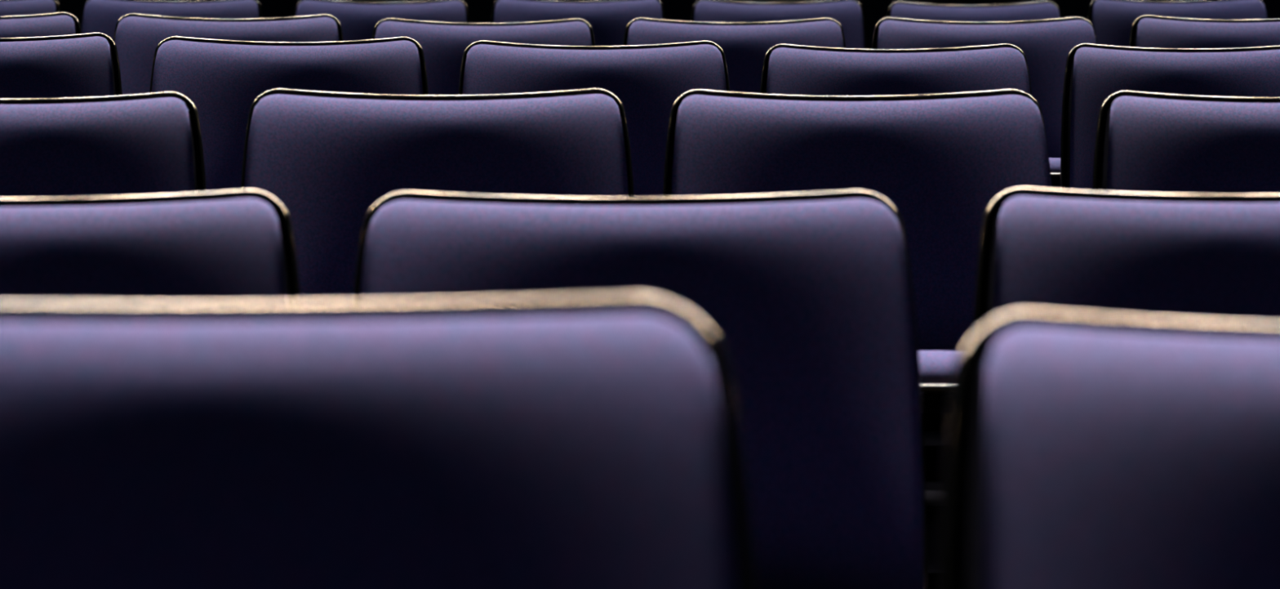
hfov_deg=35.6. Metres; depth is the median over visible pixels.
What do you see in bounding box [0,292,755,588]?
seat
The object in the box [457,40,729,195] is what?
seat
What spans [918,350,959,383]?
seat cushion
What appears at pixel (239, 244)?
seat
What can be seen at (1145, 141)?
seat
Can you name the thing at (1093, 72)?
seat
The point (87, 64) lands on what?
seat
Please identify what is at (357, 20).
seat
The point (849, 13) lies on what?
seat
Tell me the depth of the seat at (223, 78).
3.67 m
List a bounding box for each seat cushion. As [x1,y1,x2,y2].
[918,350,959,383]
[1048,157,1060,173]
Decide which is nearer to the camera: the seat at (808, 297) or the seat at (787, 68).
the seat at (808, 297)
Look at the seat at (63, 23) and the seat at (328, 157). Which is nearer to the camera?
the seat at (328, 157)
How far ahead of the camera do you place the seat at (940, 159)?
2.63 m
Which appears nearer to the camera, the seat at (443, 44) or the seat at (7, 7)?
the seat at (443, 44)
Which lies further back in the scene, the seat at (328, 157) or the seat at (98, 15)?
the seat at (98, 15)
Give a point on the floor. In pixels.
(934, 442)
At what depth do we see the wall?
14.43 m
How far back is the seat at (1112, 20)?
5.67 m
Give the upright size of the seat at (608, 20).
0.838 m
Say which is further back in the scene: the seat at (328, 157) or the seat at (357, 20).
the seat at (357, 20)
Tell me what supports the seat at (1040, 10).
on the floor
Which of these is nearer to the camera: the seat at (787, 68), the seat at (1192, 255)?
the seat at (1192, 255)
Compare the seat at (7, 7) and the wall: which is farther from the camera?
the wall
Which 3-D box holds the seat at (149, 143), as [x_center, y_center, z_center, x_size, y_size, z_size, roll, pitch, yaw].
[-0.792,0.171,2.435,0.517,0.831,0.514,-1,6,-8]
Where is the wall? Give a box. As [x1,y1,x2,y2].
[57,0,1279,48]
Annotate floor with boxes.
[923,431,946,588]
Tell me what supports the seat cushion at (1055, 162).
on the seat at (1046, 44)
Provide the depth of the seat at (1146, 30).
4.43 m
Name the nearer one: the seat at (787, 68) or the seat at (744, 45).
the seat at (787, 68)
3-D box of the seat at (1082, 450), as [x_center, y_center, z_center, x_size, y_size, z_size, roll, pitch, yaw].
[0.386,0.440,0.771,0.517,0.825,0.546,0,6,1]
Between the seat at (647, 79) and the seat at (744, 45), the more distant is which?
the seat at (744, 45)
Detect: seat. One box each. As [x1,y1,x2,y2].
[0,0,60,16]
[0,11,81,37]
[0,31,122,97]
[0,90,206,196]
[0,188,301,301]
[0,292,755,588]
[80,0,262,39]
[113,13,343,94]
[149,35,428,191]
[240,87,634,300]
[293,0,470,40]
[352,188,927,588]
[371,17,595,94]
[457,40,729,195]
[490,0,665,45]
[622,17,845,93]
[662,88,1051,431]
[690,0,866,48]
[760,43,1031,513]
[871,16,1097,188]
[886,0,1061,21]
[937,307,1279,588]
[973,186,1279,331]
[1060,42,1279,190]
[1087,0,1267,46]
[1092,89,1279,193]
[1128,14,1279,48]
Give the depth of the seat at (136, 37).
4.40 m
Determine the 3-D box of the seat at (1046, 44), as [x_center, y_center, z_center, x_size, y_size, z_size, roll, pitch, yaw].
[0.759,-0.190,4.333,0.517,0.830,0.514,0,6,3]

